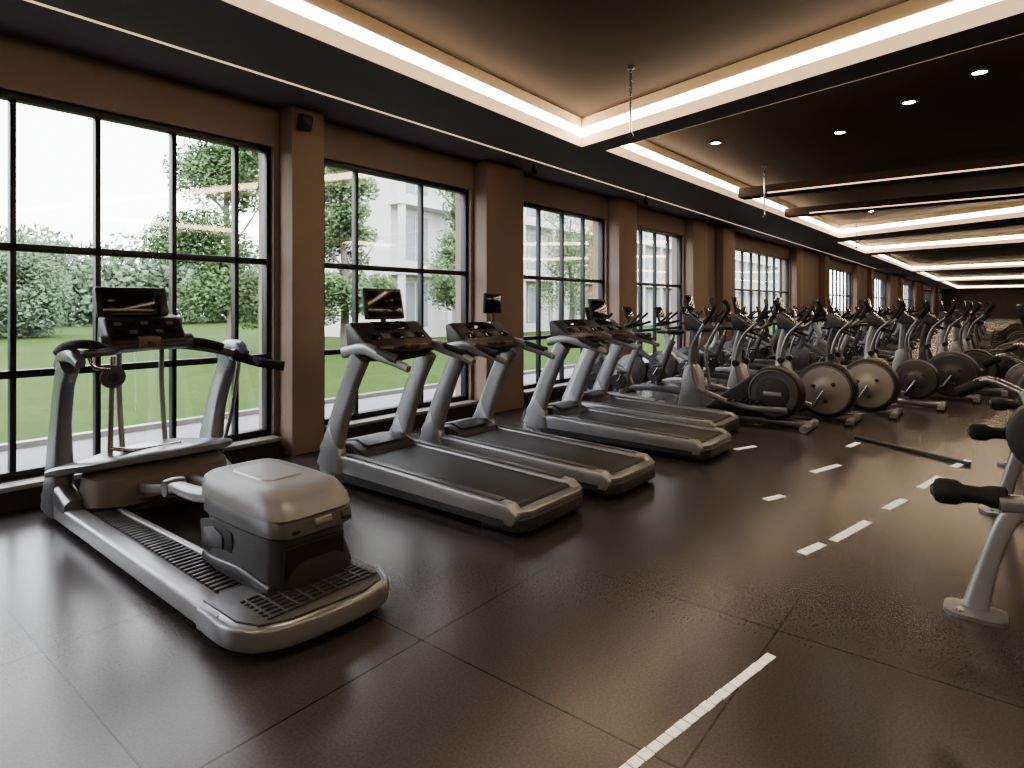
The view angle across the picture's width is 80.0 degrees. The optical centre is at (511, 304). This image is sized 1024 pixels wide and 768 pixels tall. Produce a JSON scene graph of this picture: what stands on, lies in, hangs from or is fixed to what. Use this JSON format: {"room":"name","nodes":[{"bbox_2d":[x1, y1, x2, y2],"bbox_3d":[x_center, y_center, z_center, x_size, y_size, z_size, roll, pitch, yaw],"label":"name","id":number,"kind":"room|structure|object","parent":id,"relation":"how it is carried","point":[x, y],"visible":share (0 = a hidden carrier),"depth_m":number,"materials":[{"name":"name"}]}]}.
{"room":"gym","nodes":[
{"label":"gym","id":0,"kind":"room"},
{"bbox_2d":[0,34,943,482],"bbox_3d":[25.098,-0.435,40.757,0.600,3.970,105.000,0,0,39],"label":"wall","id":1,"kind":"structure","parent":0,"point":[497,192],"depth_m":7.32,"materials":[{"name":"beige paint"}]},
{"bbox_2d":[0,89,270,481],"bbox_3d":[-3.776,-0.150,4.883,0.100,3.000,3.900,0,0,39],"label":"window","id":2,"kind":"structure","parent":1,"relation":"in","point":[12,97],"depth_m":5.34,"materials":[{"name":"black metal"}]},
{"bbox_2d":[0,435,281,513],"bbox_3d":[-3.651,1.450,4.783,0.200,0.200,3.900,0,0,39],"label":"trim","id":3,"kind":"structure","parent":1,"relation":"attached to","point":[21,494],"depth_m":4.77,"materials":[{"name":"stone"}]},
{"bbox_2d":[297,113,312,131],"bbox_3d":[-2.129,-1.870,6.255,0.154,0.170,0.130,0,0,39],"label":"wall speaker","id":4,"kind":"object","parent":1,"relation":"attached to","point":[305,122],"visible":1,"depth_m":6.21,"materials":[{"name":"black plastic"}]},
{"bbox_2d":[324,159,467,424],"bbox_3d":[-1.424,-0.150,7.818,0.100,3.000,2.420,0,0,39],"label":"window","id":5,"kind":"structure","parent":1,"relation":"in","point":[420,271],"depth_m":7.70,"materials":[{"name":"black metal"}]},
{"bbox_2d":[324,400,478,438],"bbox_3d":[-1.300,1.450,7.718,0.200,0.200,2.420,0,0,39],"label":"trim","id":6,"kind":"structure","parent":1,"relation":"attached to","point":[369,425],"depth_m":7.39,"materials":[{"name":"stone"}]},
{"bbox_2d":[524,202,603,388],"bbox_3d":[0.867,-0.150,10.678,0.100,3.000,2.750,0,0,39],"label":"window","id":7,"kind":"structure","parent":1,"relation":"in","point":[538,208],"depth_m":10.65,"materials":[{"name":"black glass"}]},
{"bbox_2d":[524,382,611,404],"bbox_3d":[0.992,1.450,10.578,0.200,0.200,2.750,0,0,39],"label":"trim","id":8,"kind":"structure","parent":1,"relation":"attached to","point":[558,390],"depth_m":10.10,"materials":[{"name":"stone"}]},
{"bbox_2d":[637,226,680,358],"bbox_3d":[3.165,-0.150,13.546,0.100,3.000,2.700,0,0,39],"label":"window","id":9,"kind":"structure","parent":1,"relation":"in","point":[641,230],"depth_m":13.53,"materials":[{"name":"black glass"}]},
{"bbox_2d":[735,248,787,337],"bbox_3d":[7.855,-0.150,19.398,0.100,3.000,6.500,0,0,39],"label":"window","id":10,"kind":"structure","parent":1,"relation":"in","point":[742,251],"depth_m":20.00,"materials":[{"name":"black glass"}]},
{"bbox_2d":[830,268,850,319],"bbox_3d":[15.171,-0.150,28.529,0.100,3.000,6.500,0,0,39],"label":"window","id":11,"kind":"structure","parent":1,"relation":"in","point":[833,270],"depth_m":29.32,"materials":[{"name":"clear glass"}]},
{"bbox_2d":[874,278,885,315],"bbox_3d":[22.518,-0.150,37.698,0.100,3.000,7.000,0,0,39],"label":"window","id":12,"kind":"structure","parent":1,"relation":"in","point":[883,298],"depth_m":39.06,"materials":[{"name":"clear glass"}]},
{"bbox_2d":[903,284,911,314],"bbox_3d":[31.273,-0.150,48.624,0.100,3.000,9.000,0,0,39],"label":"window","id":13,"kind":"structure","parent":1,"relation":"in","point":[907,289],"depth_m":50.04,"materials":[{"name":"clear glass"}]},
{"bbox_2d":[924,289,929,312],"bbox_3d":[41.903,-0.150,61.890,0.100,3.000,11.000,0,0,39],"label":"window","id":14,"kind":"structure","parent":1,"relation":"in","point":[926,291],"depth_m":64.02,"materials":[{"name":"clear glass"}]},
{"bbox_2d":[939,292,941,315],"bbox_3d":[52.220,-0.150,74.767,0.100,3.000,10.000,0,0,39],"label":"window","id":15,"kind":"structure","parent":1,"relation":"in","point":[940,293],"depth_m":76.95,"materials":[{"name":"clear glass"}]},
{"bbox_2d":[0,317,1023,767],"bbox_3d":[30.912,1.600,36.099,15.300,0.100,105.400,0,0,39],"label":"floor","id":16,"kind":"structure","parent":0,"point":[578,639],"depth_m":2.81,"materials":[{"name":"rubber"}]},
{"bbox_2d":[40,287,388,655],"bbox_3d":[-1.818,0.707,4.074,3.162,1.687,1.526,0,0,39],"label":"trainer","id":17,"kind":"object","parent":16,"relation":"on","point":[274,569],"visible":1,"depth_m":3.38,"materials":[{"name":"silver metal"}]},
{"bbox_2d":[317,288,582,535],"bbox_3d":[-0.571,0.701,5.019,2.295,1.699,0.888,0,0,39],"label":"treadmill","id":18,"kind":"object","parent":16,"relation":"on","point":[507,497],"visible":1,"depth_m":5.07,"materials":[{"name":"silver metal"}]},
{"bbox_2d":[483,293,500,368],"bbox_3d":[-0.236,0.705,7.301,0.320,1.690,0.320,0,0,39],"label":"monitor stand","id":19,"kind":"object","parent":16,"relation":"on","point":[491,301],"visible":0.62,"depth_m":7.28,"materials":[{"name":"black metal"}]},
{"bbox_2d":[419,322,654,497],"bbox_3d":[0.183,0.862,5.799,2.251,1.376,0.870,0,0,39],"label":"treadmill","id":20,"kind":"object","parent":16,"relation":"on","point":[605,471],"visible":0.92,"depth_m":5.86,"materials":[{"name":"silver metal"}]},
{"bbox_2d":[584,307,664,401],"bbox_3d":[1.642,0.791,9.512,1.365,1.518,0.683,0,0,39],"label":"exercise bike","id":21,"kind":"object","parent":16,"relation":"on","point":[621,379],"visible":0.41,"depth_m":9.40,"materials":[{"name":"silver metal"}]},
{"bbox_2d":[524,319,731,461],"bbox_3d":[1.268,0.862,6.929,2.251,1.376,0.870,0,0,39],"label":"treadmill","id":22,"kind":"object","parent":16,"relation":"on","point":[568,417],"visible":0.99,"depth_m":6.97,"materials":[{"name":"silver metal"}]},
{"bbox_2d":[612,307,684,399],"bbox_3d":[2.424,0.791,10.488,1.365,1.518,0.683,0,0,39],"label":"exercise bike","id":23,"kind":"object","parent":16,"relation":"on","point":[655,370],"visible":0.72,"depth_m":10.51,"materials":[{"name":"silver metal"}]},
{"bbox_2d":[562,299,739,432],"bbox_3d":[1.753,0.733,7.950,2.207,1.634,0.854,0,0,39],"label":"treadmill","id":24,"kind":"object","parent":16,"relation":"on","point":[598,396],"visible":0.55,"depth_m":8.18,"materials":[{"name":"silver metal"}]},
{"bbox_2d":[646,307,722,391],"bbox_3d":[3.205,0.791,11.463,1.365,1.518,0.683,0,0,39],"label":"exercise bike","id":25,"kind":"object","parent":16,"relation":"on","point":[674,364],"visible":0.55,"depth_m":11.56,"materials":[{"name":"silver metal"}]},
{"bbox_2d":[674,307,732,379],"bbox_3d":[3.987,0.791,12.439,1.365,1.518,0.683,0,0,39],"label":"exercise bike","id":26,"kind":"object","parent":16,"relation":"on","point":[713,361],"visible":0.35,"depth_m":12.31,"materials":[{"name":"silver metal"}]},
{"bbox_2d":[699,306,756,374],"bbox_3d":[4.769,0.791,13.414,1.365,1.518,0.683,0,0,39],"label":"exercise bike","id":27,"kind":"object","parent":16,"relation":"on","point":[725,356],"visible":0.35,"depth_m":13.52,"materials":[{"name":"silver metal"}]},
{"bbox_2d":[720,306,771,368],"bbox_3d":[5.550,0.791,14.390,1.365,1.518,0.683,0,0,39],"label":"exercise bike","id":28,"kind":"object","parent":16,"relation":"on","point":[753,354],"visible":0.41,"depth_m":14.29,"materials":[{"name":"silver metal"}]},
{"bbox_2d":[678,295,818,432],"bbox_3d":[3.021,0.701,8.087,1.800,1.678,0.648,0,0,39],"label":"elliptical trainer","id":29,"kind":"object","parent":16,"relation":"on","point":[774,394],"visible":0.98,"depth_m":7.92,"materials":[{"name":"silver metal"}]},
{"bbox_2d":[741,306,779,364],"bbox_3d":[6.332,0.791,15.365,1.365,1.518,0.683,0,0,39],"label":"exercise bike","id":30,"kind":"object","parent":16,"relation":"on","point":[765,349],"visible":0.44,"depth_m":15.29,"materials":[{"name":"silver metal"}]},
{"bbox_2d":[753,306,790,359],"bbox_3d":[7.114,0.791,16.341,1.365,1.518,0.683,0,0,39],"label":"exercise bike","id":31,"kind":"object","parent":16,"relation":"on","point":[766,333],"visible":0.24,"depth_m":16.48,"materials":[{"name":"silver metal"}]},
{"bbox_2d":[768,306,808,355],"bbox_3d":[7.895,0.791,17.316,1.365,1.518,0.683,0,0,39],"label":"exercise bike","id":32,"kind":"object","parent":16,"relation":"on","point":[797,339],"visible":0.19,"depth_m":17.38,"materials":[{"name":"silver metal"}]},
{"bbox_2d":[727,297,861,427],"bbox_3d":[3.808,0.716,8.482,1.775,1.668,0.690,0,0,39],"label":"elliptical trainer","id":33,"kind":"object","parent":16,"relation":"on","point":[832,390],"visible":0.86,"depth_m":8.12,"materials":[{"name":"silver metal"}]},
{"bbox_2d":[619,442,970,767],"bbox_3d":[1.847,1.548,4.282,2.024,0.004,6.600,0,0,39],"label":"floor marking","id":34,"kind":"object","parent":16,"relation":"on","point":[655,746],"depth_m":2.48,"materials":[{"name":"white paint"}]},
{"bbox_2d":[783,306,820,342],"bbox_3d":[8.677,0.791,18.292,1.365,1.518,0.683,0,0,39],"label":"exercise bike","id":35,"kind":"object","parent":16,"relation":"on","point":[811,331],"visible":0.1,"depth_m":18.14,"materials":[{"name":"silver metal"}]},
{"bbox_2d":[785,308,830,374],"bbox_3d":[6.401,0.804,12.811,1.341,1.491,0.671,0,0,39],"label":"exercise bike","id":36,"kind":"object","parent":16,"relation":"on","point":[802,358],"visible":0.38,"depth_m":12.94,"materials":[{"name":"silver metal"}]},
{"bbox_2d":[793,306,824,342],"bbox_3d":[9.458,0.791,19.267,1.365,1.518,0.683,0,0,39],"label":"exercise bike","id":37,"kind":"object","parent":16,"relation":"on","point":[813,337],"visible":0.3,"depth_m":19.25,"materials":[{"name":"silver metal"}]},
{"bbox_2d":[803,306,829,339],"bbox_3d":[10.240,0.791,20.242,1.365,1.518,0.683,0,0,39],"label":"exercise bike","id":38,"kind":"object","parent":16,"relation":"on","point":[824,336],"visible":0.2,"depth_m":20.18,"materials":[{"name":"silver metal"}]},
{"bbox_2d":[813,306,845,334],"bbox_3d":[11.022,0.791,21.218,1.365,1.518,0.683,0,0,39],"label":"exercise bike","id":39,"kind":"object","parent":16,"relation":"on","point":[819,323],"visible":0.09,"depth_m":21.37,"materials":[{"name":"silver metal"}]},
{"bbox_2d":[803,308,858,366],"bbox_3d":[7.339,0.804,13.982,1.341,1.491,0.671,0,0,39],"label":"exercise bike","id":40,"kind":"object","parent":16,"relation":"on","point":[816,344],"visible":0.31,"depth_m":14.10,"materials":[{"name":"silver metal"}]},
{"bbox_2d":[821,306,847,336],"bbox_3d":[11.803,0.791,22.194,1.365,1.518,0.683,0,0,39],"label":"exercise bike","id":41,"kind":"object","parent":16,"relation":"on","point":[824,332],"visible":0.07,"depth_m":22.34,"materials":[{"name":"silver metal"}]},
{"bbox_2d":[775,297,902,420],"bbox_3d":[4.659,0.716,8.953,1.775,1.668,0.690,0,0,39],"label":"elliptical trainer","id":42,"kind":"object","parent":16,"relation":"on","point":[879,384],"visible":0.7,"depth_m":8.55,"materials":[{"name":"silver metal"}]},
{"bbox_2d":[820,307,867,364],"bbox_3d":[8.277,0.804,15.152,1.341,1.491,0.671,0,0,39],"label":"exercise bike","id":43,"kind":"object","parent":16,"relation":"on","point":[849,352],"visible":0.34,"depth_m":15.04,"materials":[{"name":"silver metal"}]},
{"bbox_2d":[834,307,886,362],"bbox_3d":[9.215,0.804,16.323,1.341,1.491,0.671,0,0,39],"label":"exercise bike","id":44,"kind":"object","parent":16,"relation":"on","point":[859,349],"visible":0.31,"depth_m":16.24,"materials":[{"name":"silver metal"}]},
{"bbox_2d":[845,307,893,360],"bbox_3d":[10.153,0.804,17.493,1.341,1.491,0.671,0,0,39],"label":"exercise bike","id":45,"kind":"object","parent":16,"relation":"on","point":[888,357],"visible":0.24,"depth_m":17.50,"materials":[{"name":"silver metal"}]},
{"bbox_2d":[855,307,894,354],"bbox_3d":[11.091,0.804,18.664,1.341,1.491,0.671,0,0,39],"label":"exercise bike","id":46,"kind":"object","parent":16,"relation":"on","point":[880,343],"visible":0.23,"depth_m":18.52,"materials":[{"name":"silver metal"}]},
{"bbox_2d":[863,307,897,351],"bbox_3d":[12.029,0.804,19.834,1.341,1.491,0.671,0,0,39],"label":"exercise bike","id":47,"kind":"object","parent":16,"relation":"on","point":[886,341],"visible":0.28,"depth_m":19.68,"materials":[{"name":"silver metal"}]},
{"bbox_2d":[825,298,947,411],"bbox_3d":[5.759,0.716,9.610,1.770,1.668,0.690,0,0,39],"label":"elliptical trainer","id":48,"kind":"object","parent":16,"relation":"on","point":[919,379],"visible":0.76,"depth_m":9.26,"materials":[{"name":"silver metal"}]},
{"bbox_2d":[872,307,912,350],"bbox_3d":[12.967,0.804,21.005,1.341,1.491,0.671,0,0,39],"label":"exercise bike","id":49,"kind":"object","parent":16,"relation":"on","point":[892,339],"visible":0.32,"depth_m":20.86,"materials":[{"name":"silver metal"}]},
{"bbox_2d":[878,307,916,348],"bbox_3d":[13.905,0.804,22.175,1.341,1.491,0.671,0,0,39],"label":"exercise bike","id":50,"kind":"object","parent":16,"relation":"on","point":[913,346],"visible":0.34,"depth_m":22.11,"materials":[{"name":"silver metal"}]},
{"bbox_2d":[880,306,914,343],"bbox_3d":[15.508,0.804,24.735,1.341,1.491,0.671,0,0,39],"label":"exercise bike","id":51,"kind":"object","parent":16,"relation":"on","point":[911,341],"visible":0.18,"depth_m":24.69,"materials":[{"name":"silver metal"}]},
{"bbox_2d":[887,306,919,341],"bbox_3d":[16.758,0.804,26.296,1.341,1.491,0.671,0,0,39],"label":"exercise bike","id":52,"kind":"object","parent":16,"relation":"on","point":[890,316],"visible":0.24,"depth_m":26.12,"materials":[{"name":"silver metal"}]},
{"bbox_2d":[893,306,920,337],"bbox_3d":[18.009,0.804,27.857,1.341,1.491,0.671,0,0,39],"label":"exercise bike","id":53,"kind":"object","parent":16,"relation":"on","point":[912,336],"visible":0.11,"depth_m":27.70,"materials":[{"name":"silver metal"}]},
{"bbox_2d":[854,435,970,465],"bbox_3d":[4.194,1.530,6.474,0.039,0.039,1.275,0,0,-20],"label":"bar","id":54,"kind":"object","parent":16,"relation":"on","point":[968,463],"visible":1,"depth_m":6.37,"materials":[{"name":"black metal"}]},
{"bbox_2d":[905,308,920,335],"bbox_3d":[19.259,0.804,29.418,1.341,1.491,0.671,0,0,39],"label":"exercise bike","id":55,"kind":"object","parent":16,"relation":"on","point":[913,333],"visible":0.16,"depth_m":29.30,"materials":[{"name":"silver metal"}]},
{"bbox_2d":[906,308,922,333],"bbox_3d":[20.510,0.804,30.979,1.341,1.491,0.671,0,0,39],"label":"exercise bike","id":56,"kind":"object","parent":16,"relation":"on","point":[921,322],"visible":0.29,"depth_m":30.86,"materials":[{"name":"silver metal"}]},
{"bbox_2d":[908,306,935,334],"bbox_3d":[21.761,0.804,32.539,1.341,1.491,0.671,0,0,39],"label":"exercise bike","id":57,"kind":"object","parent":16,"relation":"on","point":[922,325],"visible":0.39,"depth_m":32.47,"materials":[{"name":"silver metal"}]},
{"bbox_2d":[864,298,980,404],"bbox_3d":[6.808,0.716,10.307,1.775,1.668,0.690,0,0,39],"label":"elliptical trainer","id":58,"kind":"object","parent":16,"relation":"on","point":[955,369],"visible":0.64,"depth_m":9.95,"materials":[{"name":"silver metal"}]},
{"bbox_2d":[912,306,938,332],"bbox_3d":[23.011,0.804,34.100,1.341,1.491,0.671,0,0,39],"label":"exercise bike","id":59,"kind":"object","parent":16,"relation":"on","point":[935,331],"visible":0.23,"depth_m":34.09,"materials":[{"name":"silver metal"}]},
{"bbox_2d":[892,298,1007,396],"bbox_3d":[7.817,0.701,11.035,1.800,1.678,0.648,0,0,39],"label":"elliptical trainer","id":60,"kind":"object","parent":16,"relation":"on","point":[902,355],"visible":0.49,"depth_m":11.13,"materials":[{"name":"silver metal"}]},
{"bbox_2d":[918,299,1019,385],"bbox_3d":[8.774,0.716,11.806,1.770,1.668,0.690,0,0,39],"label":"elliptical trainer","id":61,"kind":"object","parent":16,"relation":"on","point":[925,353],"visible":0.43,"depth_m":11.98,"materials":[{"name":"silver metal"}]},
{"bbox_2d":[930,376,1023,627],"bbox_3d":[2.851,0.961,2.675,1.684,1.179,0.660,0,0,39],"label":"exercise machine","id":62,"kind":"object","parent":16,"relation":"on","point":[975,606],"visible":1,"depth_m":3.03,"materials":[{"name":"silver metal"}]},
{"bbox_2d":[936,299,1023,358],"bbox_3d":[9.698,0.716,12.604,1.775,1.668,0.690,0,0,39],"label":"elliptical trainer","id":63,"kind":"object","parent":16,"relation":"on","point":[942,344],"visible":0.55,"depth_m":12.79,"materials":[{"name":"silver metal"}]},
{"bbox_2d":[966,301,994,351],"bbox_3d":[12.620,0.716,15.773,1.770,1.668,0.690,0,0,39],"label":"elliptical trainer","id":64,"kind":"object","parent":16,"relation":"on","point":[977,315],"visible":0.25,"depth_m":16.03,"materials":[{"name":"silver metal"}]},
{"bbox_2d":[949,299,1023,352],"bbox_3d":[10.576,0.701,13.438,1.800,1.678,0.648,0,0,39],"label":"elliptical trainer","id":65,"kind":"object","parent":16,"relation":"on","point":[956,344],"visible":0.35,"depth_m":13.73,"materials":[{"name":"silver metal"}]},
{"bbox_2d":[972,301,1003,348],"bbox_3d":[15.621,0.716,19.519,1.770,1.668,0.690,0,0,39],"label":"elliptical trainer","id":66,"kind":"object","parent":16,"relation":"on","point":[978,335],"visible":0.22,"depth_m":19.76,"materials":[{"name":"silver metal"}]},
{"bbox_2d":[979,303,1001,340],"bbox_3d":[18.622,0.716,23.265,1.770,1.668,0.690,0,0,39],"label":"elliptical trainer","id":67,"kind":"object","parent":16,"relation":"on","point":[994,303],"visible":0.16,"depth_m":23.50,"materials":[{"name":"silver metal"}]},
{"bbox_2d":[980,302,1000,334],"bbox_3d":[21.624,0.716,27.011,1.770,1.668,0.690,0,0,39],"label":"elliptical trainer","id":68,"kind":"object","parent":16,"relation":"on","point":[980,302],"visible":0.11,"depth_m":27.28,"materials":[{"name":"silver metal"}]},
{"bbox_2d":[962,300,1023,350],"bbox_3d":[11.621,0.716,14.523,1.775,1.668,0.690,0,0,39],"label":"elliptical trainer","id":69,"kind":"object","parent":16,"relation":"on","point":[966,338],"visible":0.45,"depth_m":14.76,"materials":[{"name":"silver metal"}]},
{"bbox_2d":[967,353,1023,515],"bbox_3d":[4.222,0.961,4.242,1.684,1.179,0.660,0,0,31],"label":"weight bench","id":70,"kind":"object","parent":16,"relation":"on","point":[977,432],"visible":0.59,"depth_m":4.59,"materials":[{"name":"silver metal"}]},
{"bbox_2d":[968,300,1023,348],"bbox_3d":[13.632,0.701,17.012,1.800,1.678,0.648,0,0,39],"label":"elliptical trainer","id":71,"kind":"object","parent":16,"relation":"on","point":[1020,335],"visible":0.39,"depth_m":17.04,"materials":[{"name":"silver metal"}]},
{"bbox_2d":[971,301,1023,348],"bbox_3d":[14.622,0.716,18.269,1.775,1.668,0.690,0,0,39],"label":"elliptical trainer","id":72,"kind":"object","parent":16,"relation":"on","point":[1016,332],"visible":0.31,"depth_m":18.33,"materials":[{"name":"silver metal"}]},
{"bbox_2d":[978,302,1019,334],"bbox_3d":[19.635,0.701,24.504,1.800,1.678,0.648,0,0,39],"label":"elliptical trainer","id":73,"kind":"object","parent":16,"relation":"on","point":[1005,330],"visible":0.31,"depth_m":24.49,"materials":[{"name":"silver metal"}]},
{"bbox_2d":[975,305,1023,340],"bbox_3d":[16.633,0.701,20.758,1.800,1.678,0.648,0,0,39],"label":"elliptical trainer","id":74,"kind":"object","parent":16,"relation":"on","point":[1004,336],"visible":0.27,"depth_m":20.70,"materials":[{"name":"silver metal"}]},
{"bbox_2d":[980,303,1020,340],"bbox_3d":[17.624,0.716,22.015,1.775,1.668,0.690,0,0,39],"label":"elliptical trainer","id":75,"kind":"object","parent":16,"relation":"on","point":[993,336],"visible":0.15,"depth_m":21.92,"materials":[{"name":"silver metal"}]},
{"bbox_2d":[979,302,1021,332],"bbox_3d":[20.625,0.716,25.760,1.775,1.668,0.690,0,0,39],"label":"elliptical trainer","id":76,"kind":"object","parent":16,"relation":"on","point":[979,302],"visible":0.12,"depth_m":25.61,"materials":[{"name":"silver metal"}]},
{"bbox_2d":[989,343,1023,468],"bbox_3d":[5.358,0.961,5.484,1.684,1.179,0.660,0,0,39],"label":"weight bench","id":77,"kind":"object","parent":16,"relation":"on","point":[996,403],"visible":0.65,"depth_m":5.95,"materials":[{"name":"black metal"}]},
{"bbox_2d":[1004,304,1023,400],"bbox_3d":[8.004,0.770,8.817,1.402,1.559,0.702,0,0,27],"label":"exercise bike","id":78,"kind":"object","parent":16,"relation":"on","point":[1014,373],"visible":0.45,"depth_m":9.04,"materials":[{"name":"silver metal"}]},
{"bbox_2d":[0,0,1023,289],"bbox_3d":[30.912,-2.310,36.099,14.900,0.520,105.000,0,0,39],"label":"ceiling","id":79,"kind":"structure","parent":0,"point":[574,56],"depth_m":6.52,"materials":[{"name":"paint"}]},
{"bbox_2d":[24,0,874,268],"bbox_3d":[6.830,-2.045,16.952,0.500,0.010,45.000,0,0,39],"label":"ceiling light strip","id":80,"kind":"object","parent":79,"relation":"attached to","point":[31,1],"depth_m":5.73,"materials":[{"name":"beige plastic"}]},
{"bbox_2d":[532,161,536,174],"bbox_3d":[0.320,-1.956,8.702,0.111,0.189,0.123,0,0,39],"label":"ceiling spotlight","id":81,"kind":"object","parent":79,"relation":"attached to","point":[534,168],"depth_m":8.68,"materials":[{"name":"black metal"}]},
{"bbox_2d":[222,0,1023,146],"bbox_3d":[1.542,-2.236,0.525,10.300,0.368,10.799,0,0,39],"label":"light","id":82,"kind":"object","parent":79,"relation":"attached to","point":[909,23],"visible":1,"depth_m":5.48,"materials":[{"name":"white plastic"}]},
{"bbox_2d":[627,66,634,138],"bbox_3d":[1.207,-2.060,6.209,0.080,0.720,0.080,0,0,39],"label":"hanging rod","id":83,"kind":"object","parent":79,"relation":"hanging from","point":[630,68],"depth_m":6.20,"materials":[{"name":"silver metal"}]},
{"bbox_2d":[643,195,647,205],"bbox_3d":[2.508,-1.956,11.434,0.111,0.189,0.123,0,0,39],"label":"ceiling spotlight","id":84,"kind":"object","parent":79,"relation":"attached to","point":[645,201],"depth_m":11.41,"materials":[{"name":"black metal"}]},
{"bbox_2d":[710,141,721,143],"bbox_3d":[3.027,-2.410,9.056,0.180,0.020,0.180,0,0,39],"label":"recessed light","id":85,"kind":"object","parent":79,"relation":"in","point":[712,142],"depth_m":9.03,"materials":[{"name":"white plastic"}]},
{"bbox_2d":[762,165,766,218],"bbox_3d":[4.381,-1.960,10.585,0.080,0.920,0.080,0,0,39],"label":"hanging rod","id":86,"kind":"object","parent":79,"relation":"hanging from","point":[764,217],"depth_m":10.57,"materials":[{"name":"silver metal"}]},
{"bbox_2d":[606,34,1023,237],"bbox_3d":[8.651,-2.236,9.277,10.150,0.368,16.346,0,0,39],"label":"light","id":87,"kind":"object","parent":79,"relation":"attached to","point":[646,153],"visible":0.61,"depth_m":14.19,"materials":[{"name":"white plastic"}]},
{"bbox_2d":[833,130,846,133],"bbox_3d":[4.575,-2.410,8.508,0.180,0.020,0.180,0,0,39],"label":"recessed light","id":88,"kind":"object","parent":79,"relation":"in","point":[838,131],"depth_m":8.49,"materials":[{"name":"white plastic"}]},
{"bbox_2d":[855,222,857,248],"bbox_3d":[10.056,-2.035,17.827,0.080,0.770,0.080,0,0,39],"label":"hanging rod","id":89,"kind":"object","parent":79,"relation":"hanging from","point":[855,222],"depth_m":17.82,"materials":[{"name":"white metal"}]},
{"bbox_2d":[768,164,1023,212],"bbox_3d":[9.411,-2.100,9.746,9.300,0.020,3.220,0,0,39],"label":"light strip","id":90,"kind":"object","parent":79,"relation":"attached to","point":[1016,164],"visible":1,"depth_m":10.86,"materials":[{"name":"white plastic"}]},
{"bbox_2d":[900,99,917,104],"bbox_3d":[4.714,-2.410,7.243,0.180,0.020,0.180,0,0,39],"label":"recessed light","id":91,"kind":"object","parent":79,"relation":"in","point":[910,101],"depth_m":7.22,"materials":[{"name":"white plastic"}]},
{"bbox_2d":[838,231,1023,252],"bbox_3d":[14.959,-2.236,17.230,5.708,0.368,12.861,0,0,-32],"label":"light","id":92,"kind":"object","parent":79,"relation":"attached to","point":[1015,236],"visible":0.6,"depth_m":21.79,"materials":[{"name":"white plastic"}]},
{"bbox_2d":[871,254,1023,270],"bbox_3d":[22.588,-2.236,26.751,10.250,0.368,18.048,0,0,39],"label":"light","id":93,"kind":"object","parent":79,"relation":"attached to","point":[1008,263],"visible":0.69,"depth_m":34.12,"materials":[{"name":"white plastic"}]},
{"bbox_2d":[917,272,1023,280],"bbox_3d":[34.156,-2.236,41.188,10.250,0.368,21.048,0,0,39],"label":"light","id":94,"kind":"object","parent":79,"relation":"attached to","point":[927,274],"visible":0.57,"depth_m":49.64,"materials":[{"name":"white plastic"}]},
{"bbox_2d":[969,68,990,74],"bbox_3d":[4.839,-2.410,6.310,0.180,0.020,0.180,0,0,39],"label":"recessed light","id":95,"kind":"object","parent":79,"relation":"in","point":[983,70],"depth_m":6.29,"materials":[{"name":"white plastic"}]},
{"bbox_2d":[942,282,1023,288],"bbox_3d":[49.789,-2.236,60.697,10.250,0.368,31.048,0,0,39],"label":"light","id":96,"kind":"object","parent":79,"relation":"attached to","point":[947,283],"visible":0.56,"depth_m":72.95,"materials":[{"name":"white plastic"}]},
{"bbox_2d":[944,289,1023,316],"bbox_3d":[63.764,-0.435,77.178,15.400,3.970,0.200,0,0,39],"label":"wall","id":97,"kind":"structure","parent":0,"point":[1006,300],"depth_m":78.55,"materials":[{"name":"beige paint"}]},
{"label":"outside","id":98,"kind":"structure","parent":0,"visible":0},
{"bbox_2d":[0,310,879,443],"bbox_3d":[5.299,1.730,85.454,81.400,0.240,260.000,0,0,39],"label":"lawn","id":99,"kind":"structure","parent":98,"point":[140,389],"depth_m":13.18,"materials":[{"name":"green plant"}]},
{"bbox_2d":[0,235,74,337],"bbox_3d":[-24.246,-0.872,30.424,5.498,5.422,4.173,0,0,29],"label":"bush","id":100,"kind":"object","parent":99,"relation":"on","point":[40,293],"visible":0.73,"depth_m":29.59,"materials":[{"name":"green plant"}]},
{"bbox_2d":[0,223,258,325],"bbox_3d":[-30.068,-1.886,58.702,18.380,9.120,110.802,0,0,39],"label":"hedge","id":101,"kind":"object","parent":99,"relation":"on","point":[151,274],"visible":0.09,"depth_m":48.99,"materials":[{"name":"green plant"}]},
{"bbox_2d":[138,139,258,339],"bbox_3d":[-8.766,-2.272,19.109,5.060,7.981,3.602,0,0,-20],"label":"tree","id":102,"kind":"object","parent":99,"relation":"on","point":[214,285],"visible":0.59,"depth_m":18.32,"materials":[{"name":"green plant"}]},
{"bbox_2d":[325,166,398,348],"bbox_3d":[-5.828,-2.317,21.575,3.727,8.071,3.184,0,0,-24],"label":"tree","id":103,"kind":"object","parent":99,"relation":"on","point":[338,222],"visible":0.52,"depth_m":21.16,"materials":[{"name":"green plant"}]},
{"bbox_2d":[424,189,454,310],"bbox_3d":[-1.917,-1.734,23.063,2.809,6.907,3.102,0,0,13],"label":"tree","id":104,"kind":"object","parent":99,"relation":"on","point":[448,246],"visible":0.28,"depth_m":22.89,"materials":[{"name":"green plant"}]},
{"bbox_2d":[325,174,778,337],"bbox_3d":[13.594,-5.900,58.625,9.900,15.100,71.900,0,0,39],"label":"apartment building","id":105,"kind":"structure","parent":99,"relation":"on","point":[394,211],"depth_m":30.66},
{"bbox_2d":[531,211,592,319],"bbox_3d":[2.830,-1.784,30.933,4.049,7.006,3.542,0,0,39],"label":"tree","id":106,"kind":"object","parent":99,"relation":"on","point":[569,248],"visible":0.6,"depth_m":30.58,"materials":[{"name":"green plant"}]},
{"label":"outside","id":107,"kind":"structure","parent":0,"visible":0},
{"bbox_2d":[0,339,753,471],"bbox_3d":[37.989,1.690,59.260,2.420,0.320,260.000,0,0,39],"label":"paved ground","id":108,"kind":"structure","parent":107,"point":[32,452],"depth_m":7.71,"materials":[{"name":"concrete"}]}
]}

